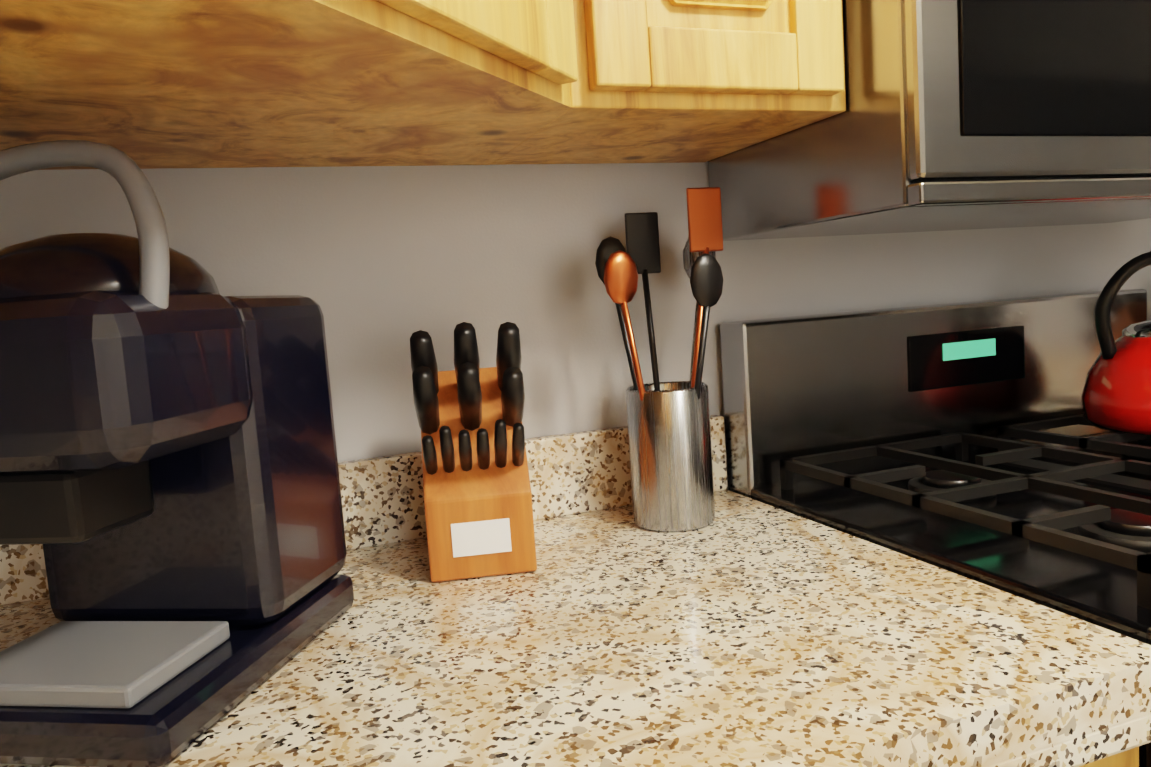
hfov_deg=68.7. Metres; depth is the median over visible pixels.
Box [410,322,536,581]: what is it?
knife block
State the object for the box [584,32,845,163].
upper cabinet
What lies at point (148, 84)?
upper cabinet
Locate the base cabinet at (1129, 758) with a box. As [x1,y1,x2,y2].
[1079,746,1138,766]
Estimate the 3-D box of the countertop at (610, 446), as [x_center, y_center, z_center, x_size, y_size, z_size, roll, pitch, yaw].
[0.186,0.163,0.850,0.281,0.167,0.647,-6,6,-20]
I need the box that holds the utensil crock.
[595,187,723,531]
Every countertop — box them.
[0,437,1150,766]
[540,415,1150,646]
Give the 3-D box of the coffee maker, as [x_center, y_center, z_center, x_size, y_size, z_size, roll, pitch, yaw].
[-0.350,0.029,0.667,0.210,0.415,0.290,-3,6,10]
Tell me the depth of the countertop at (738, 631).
0.64 m
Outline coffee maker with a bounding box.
[0,140,353,766]
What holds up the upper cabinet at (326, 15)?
attached to the wall
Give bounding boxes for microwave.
[707,0,1150,240]
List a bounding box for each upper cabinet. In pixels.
[0,0,355,31]
[0,0,842,169]
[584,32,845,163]
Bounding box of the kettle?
[1081,251,1150,434]
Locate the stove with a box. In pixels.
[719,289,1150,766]
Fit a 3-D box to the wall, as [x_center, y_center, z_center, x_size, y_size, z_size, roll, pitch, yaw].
[0.149,-0.154,1.188,2.006,2.440,0.050,-6,6,-20]
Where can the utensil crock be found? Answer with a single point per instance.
(670, 449)
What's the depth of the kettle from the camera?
1.14 m
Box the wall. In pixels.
[0,162,1150,489]
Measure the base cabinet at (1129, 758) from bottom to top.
0.876 m
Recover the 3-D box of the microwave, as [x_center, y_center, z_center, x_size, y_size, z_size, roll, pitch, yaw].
[0.607,-0.421,1.062,0.758,0.410,0.457,-6,6,-20]
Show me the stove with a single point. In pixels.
(967, 440)

